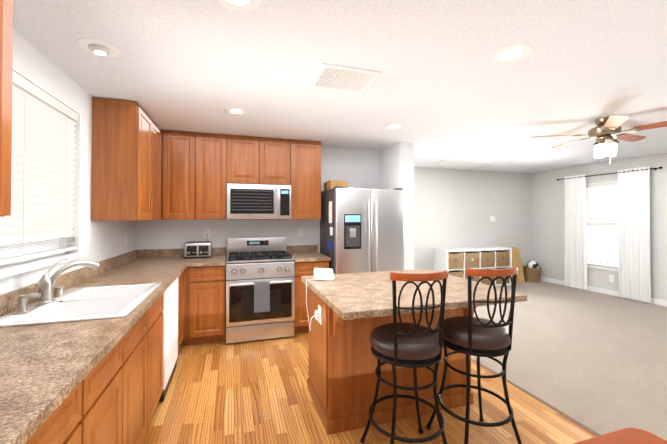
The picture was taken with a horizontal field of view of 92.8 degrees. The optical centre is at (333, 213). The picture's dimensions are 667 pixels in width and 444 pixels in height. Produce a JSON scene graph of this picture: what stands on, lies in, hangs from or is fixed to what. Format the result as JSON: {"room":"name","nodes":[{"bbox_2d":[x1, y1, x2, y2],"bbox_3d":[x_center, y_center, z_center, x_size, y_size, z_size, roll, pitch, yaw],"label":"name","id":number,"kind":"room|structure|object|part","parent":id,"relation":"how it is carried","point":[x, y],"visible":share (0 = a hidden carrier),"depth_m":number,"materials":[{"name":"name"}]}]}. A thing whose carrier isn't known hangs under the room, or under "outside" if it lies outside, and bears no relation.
{"room":"kitchen","nodes":[
{"label":"kitchen","id":0,"kind":"room"},
{"bbox_2d":[0,29,135,294],"bbox_3d":[-1.373,0.208,0.443,0.120,2.400,7.240,0,-1,-17],"label":"wall","id":1,"kind":"structure","parent":0,"point":[106,238],"depth_m":2.44,"materials":[{"name":"paint"}]},
{"bbox_2d":[0,66,85,278],"bbox_3d":[-1.776,-0.228,1.778,0.150,1.100,1.400,0,-1,-17],"label":"window","id":2,"kind":"structure","parent":1,"relation":"in","point":[14,268],"depth_m":2.32,"materials":[{"name":"white paint"}]},
{"bbox_2d":[0,238,58,258],"bbox_3d":[-1.881,-0.243,1.745,0.010,1.370,1.640,0,-1,-17],"label":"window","id":3,"kind":"structure","parent":2,"relation":"attached to","point":[6,255],"depth_m":2.05,"materials":[{"name":"white"}]},
{"bbox_2d":[0,70,78,264],"bbox_3d":[-1.763,-0.251,1.782,0.068,1.026,1.312,0,-1,-17],"label":"window blinds","id":4,"kind":"object","parent":2,"relation":"attached to","point":[42,165],"visible":1,"depth_m":1.96,"materials":[{"name":"white plastic"}]},
{"bbox_2d":[84,236,88,251],"bbox_3d":[-1.958,0.241,2.523,0.011,0.120,0.075,0,-1,-17],"label":"electrical outlet","id":5,"kind":"object","parent":1,"relation":"attached to","point":[86,243],"visible":1,"depth_m":2.51,"materials":[{"name":"white plastic"}]},
{"bbox_2d":[124,233,126,244],"bbox_3d":[-2.246,0.271,3.438,0.011,0.120,0.075,0,-1,-17],"label":"electrical outlet","id":6,"kind":"object","parent":1,"relation":"attached to","point":[125,238],"visible":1,"depth_m":3.42,"materials":[{"name":"white plastic"}]},
{"bbox_2d":[135,147,378,252],"bbox_3d":[-0.860,0.250,4.337,3.200,2.400,0.120,0,-1,-17],"label":"wall","id":7,"kind":"structure","parent":0,"point":[357,168],"depth_m":4.29,"materials":[{"name":"paint"}]},
{"bbox_2d":[204,228,209,237],"bbox_3d":[-1.603,0.247,4.034,0.075,0.120,0.008,0,-1,-17],"label":"electrical outlet","id":8,"kind":"object","parent":7,"relation":"attached to","point":[206,232],"visible":1,"depth_m":4.03,"materials":[{"name":"white plastic"}]},
{"bbox_2d":[298,228,302,235],"bbox_3d":[-0.459,0.251,4.394,0.075,0.120,0.008,0,-1,-17],"label":"electrical outlet","id":9,"kind":"object","parent":7,"relation":"attached to","point":[300,231],"visible":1,"depth_m":4.39,"materials":[{"name":"white plastic"}]},
{"bbox_2d":[13,0,666,172],"bbox_3d":[2.112,-0.993,2.173,7.800,0.040,8.420,0,-1,-17],"label":"ceiling","id":10,"kind":"structure","parent":0,"point":[444,85],"depth_m":2.13,"materials":[{"name":"white paint"}]},
{"bbox_2d":[76,38,120,56],"bbox_3d":[-1.378,-0.961,1.870,0.210,0.030,0.210,0,-1,-17],"label":"recessed light","id":11,"kind":"object","parent":10,"relation":"in","point":[98,47],"visible":1,"depth_m":1.84,"materials":[{"name":"white paint"}]},
{"bbox_2d":[225,107,247,114],"bbox_3d":[-0.911,-0.961,2.982,0.210,0.006,0.210,0,-1,-17],"label":"recessed light","id":12,"kind":"object","parent":10,"relation":"in","point":[237,111],"visible":1,"depth_m":2.98,"materials":[{"name":"white paint"}]},
{"bbox_2d":[217,0,260,11],"bbox_3d":[-0.433,-0.978,1.434,0.210,0.006,0.210,0,-1,-17],"label":"recessed light","id":13,"kind":"object","parent":10,"relation":"in","point":[243,5],"visible":1,"depth_m":1.48,"materials":[{"name":"white paint"}]},
{"bbox_2d":[309,63,380,93],"bbox_3d":[0.071,-0.966,2.295,0.420,0.012,0.380,0,-1,-17],"label":"ceiling vent","id":14,"kind":"object","parent":10,"relation":"in","point":[341,78],"visible":0.96,"depth_m":2.26,"materials":[{"name":"white metal"}]},
{"bbox_2d":[384,124,402,129],"bbox_3d":[0.657,-0.955,3.497,0.210,0.006,0.210,0,-1,-17],"label":"recessed light","id":15,"kind":"object","parent":10,"relation":"in","point":[393,126],"visible":1,"depth_m":3.48,"materials":[{"name":"white paint"}]},
{"bbox_2d":[428,160,491,167],"bbox_3d":[2.351,-0.926,5.907,1.020,0.012,0.520,0,-1,-17],"label":"ceiling vent","id":16,"kind":"object","parent":10,"relation":"in","point":[457,163],"visible":1,"depth_m":5.84,"materials":[{"name":"white metal"}]},
{"bbox_2d":[493,44,531,61],"bbox_3d":[1.087,-0.972,1.933,0.210,0.006,0.210,0,-1,-17],"label":"recessed light","id":17,"kind":"object","parent":10,"relation":"in","point":[512,53],"visible":1,"depth_m":1.92,"materials":[{"name":"white paint"}]},
{"bbox_2d":[530,115,666,163],"bbox_3d":[2.780,-0.732,3.247,1.254,0.458,1.278,0,-1,-17],"label":"ceiling fan","id":18,"kind":"object","parent":10,"relation":"hanging from","point":[605,130],"visible":1,"depth_m":3.16,"materials":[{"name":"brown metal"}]},
{"bbox_2d":[142,332,596,443],"bbox_3d":[0.229,1.438,0.934,3.480,0.050,7.240,0,-1,-17],"label":"floor","id":19,"kind":"structure","parent":0,"point":[252,392],"depth_m":2.31,"materials":[{"name":"brown wood"}]},
{"bbox_2d":[0,0,330,443],"bbox_3d":[-0.507,0.223,1.632,2.243,2.396,5.248,0,-1,-17],"label":"kitchen cabinets","id":20,"kind":"object","parent":19,"relation":"on","point":[89,351],"visible":0.96,"depth_m":2.39,"materials":[{"name":"brown wood"}]},
{"bbox_2d":[11,258,98,314],"bbox_3d":[-1.517,0.381,1.768,0.245,0.229,0.398,0,-1,-17],"label":"faucet","id":21,"kind":"object","parent":20,"relation":"on","point":[46,300],"depth_m":1.77,"materials":[{"name":"silver metal"}]},
{"bbox_2d":[0,283,160,326],"bbox_3d":[-1.400,0.593,1.846,0.559,0.194,0.804,0,-1,-17],"label":"sink","id":22,"kind":"object","parent":20,"relation":"in","point":[97,303],"depth_m":1.83,"materials":[{"name":"ceramic"}]},
{"bbox_2d":[0,245,330,443],"bbox_3d":[-0.507,0.475,1.629,2.243,0.139,5.248,0,-1,-17],"label":"countertop","id":23,"kind":"structure","parent":20,"relation":"on","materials":[{"name":"stone"}]},
{"bbox_3d":[-1.389,0.987,2.663,0.090,0.850,0.590,0,-1,-17],"label":"dishwasher panel","id":24,"kind":"part","parent":20,"relation":"part of","materials":[{"name":"white plastic"}]},
{"bbox_2d":[184,241,211,258],"bbox_3d":[-1.640,0.392,3.866,0.300,0.274,0.277,0,-1,-17],"label":"toaster","id":25,"kind":"object","parent":20,"relation":"on","point":[197,249],"visible":1,"depth_m":3.76,"materials":[{"name":"silver metal"}]},
{"bbox_2d":[227,184,290,219],"bbox_3d":[-0.942,-0.138,4.002,0.756,0.424,0.471,0,-1,-17],"label":"microwave","id":26,"kind":"object","parent":20,"relation":"attached to","point":[256,202],"visible":1,"depth_m":3.82,"materials":[{"name":"silver metal"}]},
{"bbox_2d":[226,237,294,343],"bbox_3d":[-0.902,0.877,3.865,0.756,1.134,0.734,0,-1,-17],"label":"gas range","id":27,"kind":"object","parent":19,"relation":"on","point":[260,288],"visible":1,"depth_m":3.60,"materials":[{"name":"silver metal"}]},
{"bbox_2d":[320,186,403,273],"bbox_3d":[0.358,0.562,4.208,0.922,1.773,0.792,0,-1,-17],"label":"refrigerator","id":28,"kind":"object","parent":19,"relation":"on","point":[361,230],"visible":0.69,"depth_m":3.89,"materials":[{"name":"silver metal"}]},
{"bbox_2d":[324,180,347,190],"bbox_3d":[0.026,-0.367,4.261,0.230,0.122,0.330,0,-1,-17],"label":"box","id":29,"kind":"object","parent":28,"relation":"on","point":[330,184],"visible":0.62,"depth_m":4.12,"materials":[{"name":"cardboard"}]},
{"bbox_2d":[360,270,447,443],"bbox_3d":[0.421,0.865,1.825,0.424,1.115,0.455,0,-1,-12],"label":"bar stool","id":30,"kind":"object","parent":19,"relation":"on","point":[414,346],"visible":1,"depth_m":1.68,"materials":[{"name":"metal"}]},
{"bbox_2d":[301,269,526,434],"bbox_3d":[0.474,0.971,2.309,1.220,0.915,1.065,0,-1,-17],"label":"kitchen island","id":31,"kind":"object","parent":19,"relation":"on","point":[357,308],"visible":0.73,"depth_m":2.14,"materials":[{"name":"brown wood"}]},
{"bbox_2d":[315,305,321,324],"bbox_3d":[-0.110,0.707,2.228,0.036,0.120,0.075,0,-1,-17],"label":"outlet","id":32,"kind":"object","parent":31,"relation":"attached to","point":[318,314],"visible":1,"depth_m":2.20,"materials":[{"name":"white plastic"}]},
{"bbox_2d":[306,279,315,330],"bbox_3d":[-0.140,0.668,2.346,0.133,0.326,0.246,0,-1,-17],"label":"cord","id":33,"kind":"object","parent":32,"relation":"attached to","point":[306,303],"visible":0.94,"depth_m":2.32,"materials":[{"name":"white plastic"}]},
{"bbox_2d":[314,268,334,280],"bbox_3d":[-0.071,0.470,2.496,0.150,0.089,0.088,0,-1,18],"label":"smart speaker","id":34,"kind":"object","parent":31,"relation":"on","point":[323,274],"visible":1,"depth_m":2.45},
{"bbox_2d":[426,267,521,443],"bbox_3d":[0.869,0.866,1.950,0.424,1.115,0.455,0,-1,-11],"label":"bar stool","id":35,"kind":"object","parent":19,"relation":"on","point":[468,335],"visible":1,"depth_m":1.81,"materials":[{"name":"metal"}]},
{"bbox_2d":[573,428,666,443],"bbox_3d":[0.702,1.030,0.139,1.000,0.750,1.490,0,-1,-17],"label":"dining table","id":36,"kind":"object","parent":19,"relation":"on","point":[630,436],"visible":1,"depth_m":0.94,"materials":[{"name":"brown wood"}]},
{"bbox_2d":[379,142,413,269],"bbox_3d":[0.682,0.259,5.117,0.210,2.400,1.920,0,-1,-17],"label":"wall","id":37,"kind":"structure","parent":0,"point":[396,165],"depth_m":4.22,"materials":[{"name":"paint"}]},
{"bbox_2d":[414,167,531,272],"bbox_3d":[2.548,0.276,6.648,4.270,2.400,0.120,0,-1,-17],"label":"wall","id":38,"kind":"structure","parent":0,"point":[455,208],"depth_m":6.69,"materials":[{"name":"paint"}]},
{"bbox_2d":[471,281,666,440],"bbox_3d":[3.766,1.451,2.668,4.332,0.062,8.420,0,-1,-17],"label":"floor carpet","id":39,"kind":"object","parent":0,"point":[595,363],"depth_m":3.17,"materials":[{"name":"beige carpet"}]},
{"bbox_2d":[434,246,511,285],"bbox_3d":[2.841,1.080,6.457,1.580,0.762,0.396,0,-1,-17],"label":"cube shelf","id":40,"kind":"object","parent":39,"relation":"on","point":[458,261],"visible":0.65,"depth_m":6.30,"materials":[{"name":"white paint"}]},
{"bbox_2d":[509,247,524,282],"bbox_3d":[3.940,1.100,6.865,0.280,0.729,0.268,0,-1,-17],"label":"leaning boards","id":41,"kind":"object","parent":39,"relation":"on","point":[516,259],"visible":0.48,"depth_m":6.80,"materials":[{"name":"beige wood"}]},
{"bbox_2d":[523,261,540,282],"bbox_3d":[4.286,1.238,6.861,0.344,0.455,0.340,0,-1,-17],"label":"basket","id":42,"kind":"object","parent":39,"relation":"on","point":[532,271],"visible":1,"depth_m":6.75,"materials":[{"name":"wicker"}]},
{"bbox_2d":[531,153,666,300],"bbox_3d":[5.793,0.239,3.257,0.120,2.400,8.300,0,-1,-17],"label":"wall","id":43,"kind":"structure","parent":0,"point":[548,217],"depth_m":6.01,"materials":[{"name":"paint"}]},
{"bbox_2d":[586,181,618,271],"bbox_3d":[4.988,0.221,5.761,0.150,1.590,0.980,0,-1,-17],"label":"window","id":44,"kind":"structure","parent":43,"relation":"in","point":[602,267],"depth_m":5.81,"materials":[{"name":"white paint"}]},
{"bbox_2d":[586,182,618,267],"bbox_3d":[4.974,0.199,5.757,0.068,1.519,0.892,0,-1,-17],"label":"window blinds","id":45,"kind":"object","parent":44,"relation":"attached to","point":[605,218],"visible":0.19,"depth_m":5.84,"materials":[{"name":"white plastic"}]},
{"bbox_2d":[540,277,666,306],"bbox_3d":[5.711,1.382,3.281,0.013,0.090,8.178,0,-1,-17],"label":"baseboard","id":46,"kind":"structure","parent":43,"relation":"attached to","point":[616,293],"depth_m":5.81,"materials":[{"name":"white paint"}]},
{"bbox_2d":[557,166,662,303],"bbox_3d":[4.879,0.341,5.741,0.124,2.190,1.694,0,-1,-17],"label":"curtains","id":47,"kind":"object","parent":43,"relation":"attached to","point":[634,230],"visible":1,"depth_m":5.42,"materials":[{"name":"fabric"}]},
{"bbox_2d":[609,275,613,281],"bbox_3d":[4.960,1.155,5.669,0.008,0.120,0.075,0,-1,-17],"label":"electrical outlet","id":48,"kind":"object","parent":43,"relation":"attached to","point":[611,278],"visible":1,"depth_m":5.67,"materials":[{"name":"white plastic"}]}
]}

